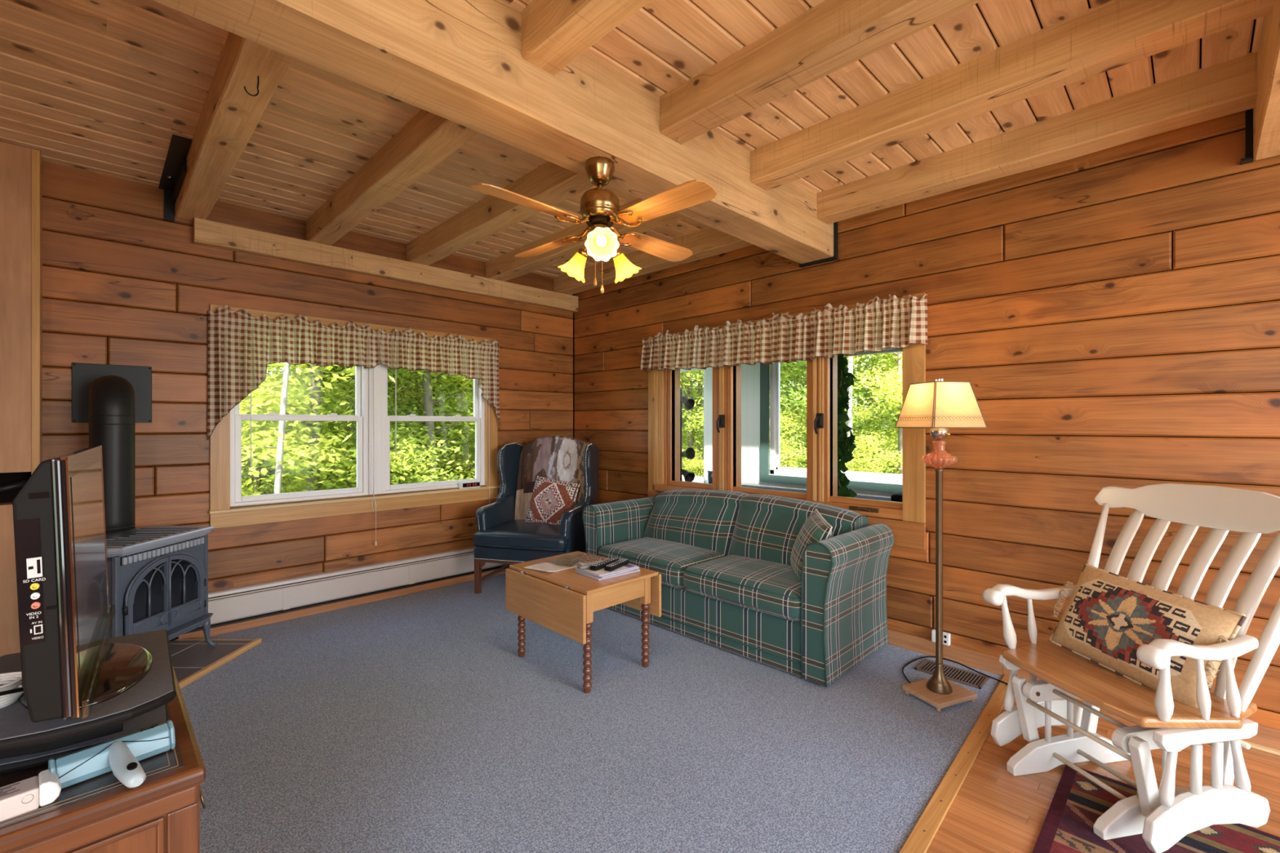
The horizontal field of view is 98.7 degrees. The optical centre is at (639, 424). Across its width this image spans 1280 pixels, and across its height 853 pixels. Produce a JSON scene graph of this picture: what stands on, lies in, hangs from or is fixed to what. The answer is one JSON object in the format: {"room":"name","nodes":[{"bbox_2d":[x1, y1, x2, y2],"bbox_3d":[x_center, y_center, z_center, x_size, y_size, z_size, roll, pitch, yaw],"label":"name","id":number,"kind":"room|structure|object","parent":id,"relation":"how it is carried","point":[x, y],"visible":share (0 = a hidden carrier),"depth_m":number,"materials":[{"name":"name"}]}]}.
{"room":"living room","nodes":[
{"label":"living room","id":0,"kind":"room"},
{"bbox_2d":[42,160,573,641],"bbox_3d":[-2.291,-0.100,3.912,4.790,3.200,0.160,0,0,-45],"label":"wall","id":1,"kind":"structure","parent":0,"point":[123,283],"depth_m":3.42,"materials":[{"name":"brown wood"}]},
{"bbox_2d":[0,141,42,657],"bbox_3d":[-3.384,-0.049,2.600,0.750,2.697,0.163,0,0,-45],"label":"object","id":2,"kind":"object","parent":1,"relation":"attached to","point":[20,167],"visible":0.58,"depth_m":2.76,"materials":[{"name":"brown wood"}]},
{"bbox_2d":[158,134,191,222],"bbox_3d":[-2.524,-1.307,2.977,0.073,0.184,0.839,0,0,-45],"label":"bracket","id":3,"kind":"object","parent":1,"relation":"attached to","point":[174,171],"visible":1,"depth_m":3.01,"materials":[{"name":"black metal"}]},
{"bbox_2d":[177,567,513,639],"bbox_3d":[-1.711,1.275,4.320,2.950,0.050,0.074,0,0,-45],"label":"baseboard","id":4,"kind":"structure","parent":1,"relation":"attached to","point":[230,628],"depth_m":3.80,"materials":[{"name":"brown wood"}]},
{"bbox_2d":[187,546,506,632],"bbox_3d":[-1.914,1.144,4.120,3.380,0.212,0.070,0,0,-45],"label":"baseboard heater","id":5,"kind":"object","parent":1,"relation":"attached to","point":[228,606],"visible":0.58,"depth_m":3.85,"materials":[{"name":"metal"}]},
{"bbox_2d":[208,304,499,546],"bbox_3d":[-1.987,0.075,4.141,2.005,1.641,0.182,0,0,-45],"label":"window","id":6,"kind":"structure","parent":1,"relation":"in","point":[371,417],"depth_m":4.07,"materials":[{"name":"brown wood"}]},
{"bbox_2d":[207,305,500,439],"bbox_3d":[-1.916,-0.323,4.066,2.020,0.841,0.105,0,0,-45],"label":"valance curtain","id":7,"kind":"object","parent":6,"relation":"hanging from","point":[242,345],"visible":1,"depth_m":3.75,"materials":[{"name":"fabric"}]},
{"bbox_2d":[458,480,479,488],"bbox_3d":[-1.429,0.510,4.619,0.180,0.052,0.037,0,0,-45],"label":"digital clock","id":8,"kind":"object","parent":6,"relation":"on","point":[466,485],"visible":1,"depth_m":4.60,"materials":[{"name":"white plastic"}]},
{"bbox_2d":[193,217,577,312],"bbox_3d":[-1.666,-1.171,4.363,2.923,0.148,0.084,0,0,-45],"label":"board","id":9,"kind":"object","parent":1,"relation":"attached to","point":[206,233],"visible":1,"depth_m":3.98,"materials":[{"name":"brown wood"}]},
{"bbox_2d":[0,0,1263,277],"bbox_3d":[0.343,-1.460,1.172,4.880,0.120,7.760,0,0,-45],"label":"ceiling","id":10,"kind":"structure","parent":0,"point":[104,87],"depth_m":2.36,"materials":[{"name":"brown wood"}]},
{"bbox_2d":[174,31,293,220],"bbox_3d":[-1.873,-1.323,2.472,0.147,0.164,2.465,0,0,-45],"label":"ceiling beam","id":11,"kind":"structure","parent":10,"relation":"attached to","point":[229,116],"depth_m":2.26,"materials":[{"name":"brown wood"}]},
{"bbox_2d":[306,108,479,245],"bbox_3d":[-1.382,-1.323,2.958,0.146,0.164,2.465,0,0,-45],"label":"ceiling beam","id":12,"kind":"structure","parent":10,"relation":"attached to","point":[428,139],"depth_m":2.80,"materials":[{"name":"brown wood"}]},
{"bbox_2d":[152,0,833,263],"bbox_3d":[-0.488,-1.234,1.947,4.590,0.351,0.238,0,0,-45],"label":"ceiling beam","id":13,"kind":"structure","parent":10,"relation":"attached to","point":[461,62],"depth_m":1.89,"materials":[{"name":"brown wood"}]},
{"bbox_2d":[470,156,717,293],"bbox_3d":[-0.163,-0.792,2.237,0.839,0.539,0.839,0,0,-1],"label":"ceiling fan","id":14,"kind":"object","parent":13,"relation":"hanging from","point":[599,206],"visible":1,"depth_m":2.17,"materials":[{"name":"gold metal"}]},
{"bbox_2d":[406,160,595,265],"bbox_3d":[-0.893,-1.324,3.442,0.152,0.162,2.465,0,0,-45],"label":"ceiling beam","id":15,"kind":"structure","parent":10,"relation":"attached to","point":[550,184],"depth_m":3.38,"materials":[{"name":"brown wood"}]},
{"bbox_2d":[521,0,651,75],"bbox_3d":[0.270,-1.324,1.287,0.146,0.162,1.775,0,0,-45],"label":"ceiling beam","id":16,"kind":"structure","parent":10,"relation":"attached to","point":[555,33],"depth_m":1.76,"materials":[{"name":"brown wood"}]},
{"bbox_2d":[485,198,687,281],"bbox_3d":[-0.411,-1.324,3.918,0.156,0.162,2.465,0,0,-45],"label":"ceiling beam","id":17,"kind":"structure","parent":10,"relation":"attached to","point":[505,267],"depth_m":4.11,"materials":[{"name":"brown wood"}]},
{"bbox_2d":[553,226,753,294],"bbox_3d":[0.095,-1.324,4.419,0.149,0.162,2.465,0,0,-45],"label":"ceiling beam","id":18,"kind":"structure","parent":10,"relation":"attached to","point":[709,242],"depth_m":4.34,"materials":[{"name":"brown wood"}]},
{"bbox_2d":[659,0,982,144],"bbox_3d":[0.759,-1.324,1.770,0.152,0.163,1.775,0,0,-45],"label":"ceiling beam","id":19,"kind":"structure","parent":10,"relation":"attached to","point":[832,35],"depth_m":1.93,"materials":[{"name":"brown wood"}]},
{"bbox_2d":[750,0,1274,190],"bbox_3d":[1.240,-1.323,2.246,0.157,0.164,1.775,0,0,-45],"label":"ceiling beam","id":20,"kind":"structure","parent":10,"relation":"attached to","point":[1114,33],"depth_m":2.04,"materials":[{"name":"brown wood"}]},
{"bbox_2d":[817,52,1257,224],"bbox_3d":[1.748,-1.323,2.749,0.150,0.164,1.775,0,0,-45],"label":"ceiling beam","id":21,"kind":"structure","parent":10,"relation":"attached to","point":[1228,87],"depth_m":2.50,"materials":[{"name":"brown wood"}]},
{"bbox_2d":[1253,0,1279,159],"bbox_3d":[0.928,-1.234,0.517,4.590,0.351,0.251,0,0,-45],"label":"ceiling beam","id":22,"kind":"structure","parent":10,"relation":"attached to","point":[1266,111],"depth_m":1.88,"materials":[{"name":"brown wood"}]},
{"bbox_2d":[684,362,902,497],"bbox_3d":[1.369,0.050,4.748,1.610,2.500,6.000,0,0,-45],"label":"wall","id":23,"kind":"structure","parent":0,"point":[750,374],"depth_m":5.91,"materials":[{"name":"white"}]},
{"bbox_2d":[680,347,902,493],"bbox_3d":[1.578,-0.050,5.553,0.098,1.500,4.950,0,0,-45],"label":"window","id":24,"kind":"structure","parent":23,"relation":"in","point":[770,375],"depth_m":5.72,"materials":[{"name":"white plastic"}]},
{"bbox_2d":[741,484,891,501],"bbox_3d":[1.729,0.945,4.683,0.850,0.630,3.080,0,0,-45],"label":"window sill","id":25,"kind":"structure","parent":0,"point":[744,486],"depth_m":5.23,"materials":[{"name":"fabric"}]},
{"bbox_2d":[573,110,1279,729],"bbox_3d":[1.982,-0.100,2.871,0.160,3.200,7.670,0,0,-45],"label":"wall","id":26,"kind":"structure","parent":0,"point":[1110,316],"depth_m":2.71,"materials":[{"name":"brown wood"}]},
{"bbox_2d":[647,292,925,550],"bbox_3d":[0.882,-0.018,3.929,0.215,1.455,2.190,0,0,-45],"label":"window","id":27,"kind":"structure","parent":26,"relation":"in","point":[664,386],"depth_m":3.63,"materials":[{"name":"brown wood"}]},
{"bbox_2d":[640,293,928,371],"bbox_3d":[0.789,-0.586,3.855,0.103,0.356,2.257,0,0,-45],"label":"valance curtain","id":28,"kind":"object","parent":27,"relation":"hanging from","point":[875,326],"visible":1,"depth_m":3.59,"materials":[{"name":"fabric"}]},
{"bbox_2d":[799,222,837,267],"bbox_3d":[1.156,-1.222,3.570,0.029,0.355,0.255,0,0,-45],"label":"plate","id":29,"kind":"object","parent":26,"relation":"attached to","point":[834,257],"visible":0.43,"depth_m":3.48,"materials":[{"name":"black metal"}]},
{"bbox_2d":[837,354,857,497],"bbox_3d":[1.366,-0.056,3.808,0.178,1.261,0.237,0,0,-45],"label":"garland","id":30,"kind":"object","parent":26,"relation":"hanging from","point":[845,443],"visible":0.4,"depth_m":3.77,"materials":[{"name":"green plant"}]},
{"bbox_2d":[583,551,1279,750],"bbox_3d":[1.960,1.257,2.765,0.020,0.086,7.350,0,0,-45],"label":"baseboard","id":31,"kind":"structure","parent":26,"relation":"attached to","point":[1267,736],"depth_m":2.94,"materials":[{"name":"brown wood"}]},
{"bbox_2d":[931,629,950,645],"bbox_3d":[1.669,1.182,3.050,0.030,0.064,0.090,0,0,-45],"label":"wall outlet","id":32,"kind":"object","parent":26,"relation":"attached to","point":[946,636],"visible":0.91,"depth_m":3.03,"materials":[{"name":"white plastic"}]},
{"bbox_2d":[1026,680,1279,755],"bbox_3d":[3.226,1.294,1.450,0.030,0.012,3.700,0,0,-45],"label":"trim","id":33,"kind":"structure","parent":26,"relation":"attached to","point":[1273,751],"depth_m":2.19,"materials":[{"name":"brown wood"}]},
{"bbox_2d":[1240,108,1253,164],"bbox_3d":[2.464,-1.193,2.233,0.048,0.254,0.035,0,0,-45],"label":"bracket","id":34,"kind":"object","parent":26,"relation":"attached to","point":[1249,157],"visible":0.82,"depth_m":2.23,"materials":[{"name":"black metal"}]},
{"bbox_2d":[925,697,1279,852],"bbox_3d":[0.343,1.400,1.200,4.720,0.200,7.600,0,0,-45],"label":"floor","id":35,"kind":"structure","parent":0,"point":[993,810],"depth_m":1.95,"materials":[{"name":"brown wood"}]},
{"bbox_2d":[180,573,1003,852],"bbox_3d":[-0.958,1.309,2.444,4.620,0.020,3.802,0,0,-45],"label":"carpet","id":36,"kind":"object","parent":35,"relation":"on","point":[415,722],"visible":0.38,"depth_m":2.24,"materials":[{"name":"carpet"}]},
{"bbox_2d":[0,665,206,852],"bbox_3d":[-1.210,0.924,0.961,0.655,0.752,0.836,0,0,-45],"label":"cabinet","id":37,"kind":"object","parent":36,"relation":"on","point":[100,814],"visible":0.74,"depth_m":0.83,"materials":[{"name":"brown wood"}]},
{"bbox_2d":[0,768,61,822],"bbox_3d":[-0.911,0.532,0.760,0.048,0.034,0.152,0,0,41],"label":"case","id":38,"kind":"object","parent":37,"relation":"on","point":[24,796],"visible":1,"depth_m":0.78,"materials":[{"name":"plastic"}]},
{"bbox_2d":[0,782,20,796],"bbox_3d":[-0.919,0.519,0.755,0.024,0.001,0.090,0,0,41],"label":"print","id":39,"kind":"object","parent":38,"relation":"on","point":[13,789],"depth_m":0.78},
{"bbox_2d":[0,629,176,775],"bbox_3d":[-1.020,0.470,0.884,0.421,0.158,0.440,0,0,-45],"label":"tv stand","id":40,"kind":"object","parent":37,"relation":"on","point":[24,744],"depth_m":0.86,"materials":[{"name":"black plastic"}]},
{"bbox_2d":[12,444,152,722],"bbox_3d":[-0.976,0.238,0.983,0.160,0.385,0.562,0,0,-41],"label":"television","id":41,"kind":"object","parent":40,"relation":"on","point":[59,517],"visible":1,"depth_m":0.77,"materials":[{"name":"black plastic"}]},
{"bbox_2d":[0,703,168,775],"bbox_3d":[-1.017,0.529,0.958,0.304,0.018,0.309,0,0,-45],"label":"shelf","id":42,"kind":"object","parent":40,"relation":"attached to","point":[11,761],"depth_m":0.88,"materials":[{"name":"black plastic"}]},
{"bbox_2d":[48,720,175,788],"bbox_3d":[-0.808,0.526,0.855,0.127,0.042,0.144,0,0,38],"label":"game controller","id":43,"kind":"object","parent":37,"relation":"on","point":[122,756],"visible":0.9,"depth_m":0.86,"materials":[{"name":"blue plastic"}]},
{"bbox_2d":[168,638,261,688],"bbox_3d":[-2.558,1.284,2.760,0.615,0.029,1.020,0,0,0],"label":"hearth","id":44,"kind":"object","parent":36,"relation":"on","point":[192,660],"visible":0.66,"depth_m":3.05,"materials":[{"name":"tile"}]},
{"bbox_2d":[101,525,217,647],"bbox_3d":[-2.619,0.931,2.870,0.420,0.700,0.605,0,0,0],"label":"gas stove","id":45,"kind":"object","parent":44,"relation":"on","point":[157,575],"visible":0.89,"depth_m":2.85,"materials":[{"name":"metal"}]},
{"bbox_2d":[71,362,151,539],"bbox_3d":[-2.832,0.132,2.962,0.327,0.937,0.422,0,0,-45],"label":"pipe","id":46,"kind":"object","parent":45,"relation":"on","point":[112,399],"visible":0.91,"depth_m":2.86,"materials":[{"name":"black metal"}]},
{"bbox_2d":[472,442,599,593],"bbox_3d":[-0.823,0.710,4.495,0.833,1.180,0.807,0,0,15],"label":"chair","id":47,"kind":"object","parent":36,"relation":"on","point":[499,538],"visible":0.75,"depth_m":4.26,"materials":[{"name":"blue leather"}]},
{"bbox_2d":[472,519,568,551],"bbox_3d":[-0.839,0.875,4.434,0.770,0.156,0.670,0,0,15],"label":"seat cushion","id":48,"kind":"object","parent":47,"relation":"on","point":[499,535],"depth_m":4.15,"materials":[{"name":"blue leather"}]},
{"bbox_2d":[514,435,591,519],"bbox_3d":[-0.726,0.473,4.729,0.689,0.773,0.312,0,0,15],"label":"throw blanket","id":49,"kind":"object","parent":47,"relation":"on","point":[560,458],"visible":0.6,"depth_m":4.73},
{"bbox_2d":[524,475,580,524],"bbox_3d":[-0.721,0.645,4.511,0.442,0.434,0.188,0,0,22],"label":"cushion","id":50,"kind":"object","parent":47,"relation":"on","point":[550,498],"visible":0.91,"depth_m":4.46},
{"bbox_2d":[506,551,661,693],"bbox_3d":[-0.317,1.045,3.016,0.538,0.510,0.690,0,0,-45],"label":"table","id":51,"kind":"object","parent":36,"relation":"on","point":[564,602],"visible":0.98,"depth_m":2.83,"materials":[{"name":"brown wood"}]},
{"bbox_2d":[523,552,608,572],"bbox_3d":[-0.412,0.782,3.128,0.220,0.016,0.450,0,0,39],"label":"newspaper","id":52,"kind":"object","parent":51,"relation":"on","point":[549,566],"visible":0.75,"depth_m":3.08,"materials":[{"name":"paper"}]},
{"bbox_2d":[575,568,639,580],"bbox_3d":[-0.171,0.785,2.942,0.275,0.008,0.210,0,0,-41],"label":"magazine","id":53,"kind":"object","parent":51,"relation":"on","point":[637,570],"visible":0.22,"depth_m":2.86,"materials":[{"name":"paper"}]},
{"bbox_2d":[576,566,639,578],"bbox_3d":[-0.170,0.776,2.950,0.205,0.008,0.270,0,0,44],"label":"magazine","id":54,"kind":"object","parent":53,"relation":"on","point":[638,567],"visible":0.23,"depth_m":2.86,"materials":[{"name":"paper"}]},
{"bbox_2d":[575,563,637,577],"bbox_3d":[-0.178,0.766,2.944,0.265,0.008,0.205,0,0,-43],"label":"magazine","id":55,"kind":"object","parent":54,"relation":"on","point":[601,572],"visible":0.42,"depth_m":2.87,"materials":[{"name":"paper"}]},
{"bbox_2d":[589,557,618,570],"bbox_3d":[-0.190,0.748,2.945,0.048,0.028,0.215,0,0,32],"label":"remote control","id":56,"kind":"object","parent":55,"relation":"on","point":[600,565],"visible":0.94,"depth_m":2.90,"materials":[{"name":"black plastic"}]},
{"bbox_2d":[604,558,629,571],"bbox_3d":[-0.122,0.748,2.928,0.046,0.028,0.200,0,0,28],"label":"remote control","id":57,"kind":"object","parent":55,"relation":"on","point":[621,562],"visible":1,"depth_m":2.90,"materials":[{"name":"black plastic"}]},
{"bbox_2d":[582,488,894,687],"bbox_3d":[0.530,0.887,3.612,0.820,0.826,1.927,0,0,-45],"label":"plaid sofa","id":58,"kind":"object","parent":36,"relation":"on","point":[730,582],"visible":0.94,"depth_m":3.20,"materials":[{"name":"green fabric"}]},
{"bbox_2d":[598,537,724,587],"bbox_3d":[0.155,0.927,3.800,0.550,0.185,0.790,0,0,-45],"label":"seat cushion","id":59,"kind":"object","parent":58,"relation":"on","point":[669,557],"depth_m":3.66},
{"bbox_2d":[643,488,749,555],"bbox_3d":[0.407,0.862,4.055,0.372,0.776,0.802,0,0,-45],"label":"cushion","id":60,"kind":"object","parent":58,"relation":"on","point":[704,519],"depth_m":3.90,"materials":[{"name":"fabric"}]},
{"bbox_2d":[683,555,801,620],"bbox_3d":[0.714,0.927,3.235,0.550,0.185,0.790,0,0,-45],"label":"seat cushion","id":61,"kind":"object","parent":58,"relation":"on","point":[763,586],"depth_m":3.08,"materials":[{"name":"fabric"}]},
{"bbox_2d":[727,493,868,565],"bbox_3d":[0.972,0.862,3.484,0.372,0.776,0.802,0,0,-45],"label":"cushion","id":62,"kind":"object","parent":58,"relation":"on","point":[764,527],"depth_m":3.46,"materials":[{"name":"fabric"}]},
{"bbox_2d":[790,508,832,580],"bbox_3d":[0.965,0.695,3.117,0.194,0.386,0.414,0,0,3],"label":"throw cushion","id":63,"kind":"object","parent":58,"relation":"on","point":[815,528],"visible":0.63,"depth_m":3.04,"materials":[{"name":"green fabric"}]},
{"bbox_2d":[894,381,987,711],"bbox_3d":[1.421,0.542,2.612,0.288,1.515,0.282,0,0,-9],"label":"floor lamp","id":64,"kind":"object","parent":36,"relation":"on","point":[939,406],"visible":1,"depth_m":2.57,"materials":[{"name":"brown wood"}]},
{"bbox_2d":[914,658,990,689],"bbox_3d":[1.621,1.294,2.862,0.170,0.009,0.310,0,0,-45],"label":"floor vent","id":65,"kind":"object","parent":36,"relation":"on","point":[975,680],"visible":0.93,"depth_m":2.85,"materials":[{"name":"brown metal"}]},
{"bbox_2d":[902,656,1008,684],"bbox_3d":[1.629,1.290,2.851,0.532,0.014,0.420,0,0,8],"label":"lamp cord","id":66,"kind":"object","parent":36,"relation":"on","point":[908,663],"visible":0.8,"depth_m":2.92,"materials":[{"name":"black plastic"}]},
{"bbox_2d":[898,675,1008,852],"bbox_3d":[0.334,1.295,1.138,0.058,0.011,4.626,0,0,43],"label":"threshold strip","id":67,"kind":"object","parent":35,"relation":"on","point":[923,833],"visible":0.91,"depth_m":2.00,"materials":[{"name":"brown wood"}]},
{"bbox_2d":[982,483,1279,852],"bbox_3d":[1.764,0.763,1.954,0.728,1.073,0.732,0,0,-11],"label":"glider rocker","id":68,"kind":"object","parent":35,"relation":"on","point":[1163,816],"visible":0.91,"depth_m":1.84,"materials":[{"name":"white wood"}]},
{"bbox_2d":[1048,563,1246,708],"bbox_3d":[1.753,0.728,1.948,0.209,0.346,0.548,0,0,-11],"label":"cushion","id":69,"kind":"object","parent":68,"relation":"on","point":[1107,616],"visible":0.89,"depth_m":1.89,"materials":[{"name":"fabric"}]},
{"bbox_2d":[1032,764,1279,852],"bbox_3d":[1.869,1.296,1.001,1.200,0.007,1.900,0,0,-45],"label":"woven rug","id":70,"kind":"object","parent":35,"relation":"on","point":[1077,802],"visible":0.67,"depth_m":1.74,"materials":[{"name":"fabric"}]},
{"bbox_3d":[1.369,1.350,4.748,1.610,0.100,6.000,0,0,-45],"label":"floor","id":71,"kind":"structure","parent":0,"visible":0},
{"bbox_2d":[680,388,695,481],"bbox_3d":[0.386,0.485,5.080,0.260,1.630,0.295,0,0,-45],"label":"spot lamp","id":72,"kind":"object","parent":71,"relation":"on","point":[690,453],"visible":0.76,"depth_m":5.03,"materials":[{"name":"black metal"}]},
{"label":"outside","id":73,"kind":"structure","parent":0,"visible":0},
{"bbox_2d":[244,435,884,494],"bbox_3d":[-0.579,1.180,19.562,80.000,3.223,80.000,0,0,-45],"label":"ground","id":74,"kind":"structure","parent":73,"point":[882,435],"depth_m":18.61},
{"bbox_2d":[241,466,273,496],"bbox_3d":[-6.525,1.536,8.703,2.410,1.934,2.214,0,0,2],"label":"young shrub","id":75,"kind":"object","parent":74,"relation":"on","point":[246,467],"visible":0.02,"depth_m":8.47,"materials":[{"name":"green plant"}]},
{"bbox_2d":[273,362,289,493],"bbox_3d":[-3.742,-1.611,6.819,2.261,8.506,3.392,0,0,-1],"label":"birch tree","id":76,"kind":"object","parent":74,"relation":"on","point":[278,472],"visible":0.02,"depth_m":6.33,"materials":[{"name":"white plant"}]},
{"bbox_2d":[241,421,342,488],"bbox_3d":[-8.024,-2.361,9.312,6.376,9.494,6.568,0,0,21],"label":"maple tree","id":77,"kind":"object","parent":74,"relation":"on","point":[269,471],"visible":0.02,"depth_m":10.76,"materials":[{"name":"green plant"}]},
{"bbox_2d":[240,365,355,491],"bbox_3d":[-6.883,-1.863,8.156,5.898,8.781,6.074,0,0,-19],"label":"maple tree","id":78,"kind":"object","parent":74,"relation":"on","point":[335,406],"visible":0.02,"depth_m":8.49,"materials":[{"name":"green plant"}]},
{"bbox_2d":[241,368,355,494],"bbox_3d":[-7.138,-0.509,10.058,4.087,5.742,3.956,0,0,-10],"label":"maple tree","id":79,"kind":"object","parent":74,"relation":"on","point":[259,469],"visible":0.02,"depth_m":10.02,"materials":[{"name":"green plant"}]},
{"bbox_2d":[240,362,460,496],"bbox_3d":[-4.585,-1.477,8.113,5.377,8.204,5.470,0,0,42],"label":"maple tree","id":80,"kind":"object","parent":74,"relation":"on","point":[271,402],"visible":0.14,"depth_m":7.27,"materials":[{"name":"green plant"}]},
{"bbox_2d":[243,364,458,488],"bbox_3d":[-6.648,-1.613,11.901,5.181,7.904,5.271,0,0,-35],"label":"maple tree","id":81,"kind":"object","parent":74,"relation":"on","point":[340,375],"visible":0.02,"depth_m":11.59,"materials":[{"name":"green plant"}]},
{"bbox_2d":[241,366,472,491],"bbox_3d":[-5.070,-1.665,8.803,5.867,8.482,5.696,0,0,-6],"label":"maple tree","id":82,"kind":"object","parent":74,"relation":"on","point":[348,464],"visible":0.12,"depth_m":8.53,"materials":[{"name":"green plant"}]},
{"bbox_2d":[266,365,475,482],"bbox_3d":[-5.950,-2.208,11.884,6.132,9.130,6.316,0,0,33],"label":"maple tree","id":83,"kind":"object","parent":74,"relation":"on","point":[411,410],"visible":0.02,"depth_m":11.97,"materials":[{"name":"green plant"}]},
{"bbox_2d":[302,369,475,484],"bbox_3d":[-4.473,-1.905,10.917,5.799,8.635,5.973,0,0,-30],"label":"maple tree","id":84,"kind":"object","parent":74,"relation":"on","point":[430,433],"visible":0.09,"depth_m":10.52,"materials":[{"name":"green plant"}]},
{"bbox_2d":[326,366,475,483],"bbox_3d":[-5.027,-0.808,13.007,4.211,6.425,4.284,0,0,14],"label":"maple tree","id":85,"kind":"object","parent":74,"relation":"on","point":[409,392],"visible":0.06,"depth_m":12.45,"materials":[{"name":"green plant"}]},
{"bbox_2d":[387,368,475,471],"bbox_3d":[-3.425,-1.764,13.421,5.652,8.476,5.556,0,0,37],"label":"maple tree","id":86,"kind":"object","parent":74,"relation":"on","point":[449,377],"visible":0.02,"depth_m":13.31,"materials":[{"name":"green plant"}]},
{"bbox_2d":[390,369,475,480],"bbox_3d":[-2.640,-1.067,11.659,4.950,6.954,4.791,0,0,-16],"label":"maple tree","id":87,"kind":"object","parent":74,"relation":"on","point":[462,472],"visible":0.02,"depth_m":11.47,"materials":[{"name":"green plant"}]},
{"bbox_2d":[399,371,475,459],"bbox_3d":[-5.048,-2.872,15.760,6.387,10.339,6.348,0,0,28],"label":"maple tree","id":88,"kind":"object","parent":74,"relation":"on","point":[459,385],"visible":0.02,"depth_m":15.04,"materials":[{"name":"green plant"}]},
{"bbox_2d":[437,442,475,480],"bbox_3d":[-4.264,1.384,12.366,2.502,2.008,2.299,0,0,-43],"label":"young shrub","id":89,"kind":"object","parent":74,"relation":"on","point":[470,447],"visible":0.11,"depth_m":12.15,"materials":[{"name":"green plant"}]},
{"bbox_2d":[682,446,703,476],"bbox_3d":[1.407,1.564,13.278,2.550,2.046,2.343,0,0,21],"label":"young shrub","id":90,"kind":"object","parent":74,"relation":"on","point":[697,465],"visible":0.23,"depth_m":13.60,"materials":[{"name":"green plant"}]},
{"bbox_2d":[682,370,703,461],"bbox_3d":[1.803,-2.631,19.934,6.770,9.788,6.574,0,0,-31],"label":"maple tree","id":91,"kind":"object","parent":74,"relation":"on","point":[698,388],"visible":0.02,"depth_m":20.36,"materials":[{"name":"green plant"}]},
{"bbox_2d":[680,369,792,474],"bbox_3d":[1.789,-1.641,15.188,5.701,8.242,5.536,0,0,-15],"label":"maple tree","id":92,"kind":"object","parent":74,"relation":"on","point":[692,428],"visible":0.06,"depth_m":14.57,"materials":[{"name":"green plant"}]},
{"bbox_2d":[682,364,804,445],"bbox_3d":[3.786,-2.454,17.869,5.729,9.273,5.694,0,0,-27],"label":"maple tree","id":93,"kind":"object","parent":74,"relation":"on","point":[787,393],"visible":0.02,"depth_m":17.77,"materials":[{"name":"green plant"}]},
{"bbox_2d":[681,361,806,476],"bbox_3d":[3.403,-1.767,13.993,5.851,8.458,5.681,0,0,39],"label":"maple tree","id":94,"kind":"object","parent":74,"relation":"on","point":[695,375],"visible":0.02,"depth_m":12.78,"materials":[{"name":"green plant"}]},
{"bbox_2d":[699,378,806,453],"bbox_3d":[3.637,-2.119,17.002,5.677,8.662,5.776,0,0,35],"label":"maple tree","id":95,"kind":"object","parent":74,"relation":"on","point":[783,415],"visible":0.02,"depth_m":15.43,"materials":[{"name":"green plant"}]},
{"bbox_2d":[780,435,805,467],"bbox_3d":[3.044,1.377,11.488,3.195,2.564,2.935,0,0,17],"label":"young shrub","id":96,"kind":"object","parent":74,"relation":"on","point":[784,446],"visible":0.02,"depth_m":11.78,"materials":[{"name":"green plant"}]},
{"bbox_2d":[780,413,806,467],"bbox_3d":[2.544,1.093,10.104,2.157,2.641,2.015,0,0,-6],"label":"sapling","id":97,"kind":"object","parent":74,"relation":"on","point":[783,428],"visible":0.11,"depth_m":10.10,"materials":[{"name":"green plant"}]},
{"bbox_2d":[780,363,806,387],"bbox_3d":[2.950,-1.444,12.323,2.637,8.004,2.501,0,0,-45],"label":"birch tree","id":98,"kind":"object","parent":74,"relation":"on","point":[785,373],"visible":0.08,"depth_m":12.61,"materials":[{"name":"green plant"}]},
{"bbox_2d":[780,354,897,441],"bbox_3d":[5.339,-1.574,15.838,5.227,7.557,5.075,0,0,-15],"label":"maple tree","id":99,"kind":"object","parent":74,"relation":"on","point":[856,364],"visible":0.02,"depth_m":16.49,"materials":[{"name":"green plant"}]},
{"bbox_2d":[780,353,901,474],"bbox_3d":[4.443,-1.526,11.984,5.058,8.188,5.028,0,0,0],"label":"maple tree","id":100,"kind":"object","parent":74,"relation":"on","point":[866,425],"visible":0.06,"depth_m":11.75,"materials":[{"name":"green plant"}]},
{"bbox_2d":[793,355,895,469],"bbox_3d":[7.991,-3.412,18.985,6.854,11.164,6.897,0,0,-26],"label":"maple tree","id":101,"kind":"object","parent":74,"relation":"on","point":[865,394],"visible":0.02,"depth_m":18.56,"materials":[{"name":"green plant"}]},
{"bbox_2d":[792,420,897,474],"bbox_3d":[4.474,1.153,13.006,3.078,2.689,3.351,0,0,43],"label":"young shrub","id":102,"kind":"object","parent":74,"relation":"on","point":[859,420],"visible":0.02,"depth_m":12.74,"materials":[{"name":"green plant"}]},
{"bbox_2d":[846,355,864,471],"bbox_3d":[4.462,-1.656,11.227,2.281,8.506,3.529,0,0,-36],"label":"birch tree","id":103,"kind":"object","parent":74,"relation":"on","point":[850,359],"visible":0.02,"depth_m":10.75,"materials":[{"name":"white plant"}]},
{"bbox_2d":[839,431,902,474],"bbox_3d":[4.654,1.380,9.981,2.944,2.571,3.204,0,0,22],"label":"young shrub","id":104,"kind":"object","parent":74,"relation":"on","point":[861,468],"visible":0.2,"depth_m":9.82,"materials":[{"name":"green plant"}]},
{"bbox_2d":[844,351,902,474],"bbox_3d":[5.387,-0.574,11.592,4.675,6.295,3.999,0,0,-37],"label":"maple tree","id":105,"kind":"object","parent":74,"relation":"on","point":[897,358],"visible":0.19,"depth_m":11.16,"materials":[{"name":"green plant"}]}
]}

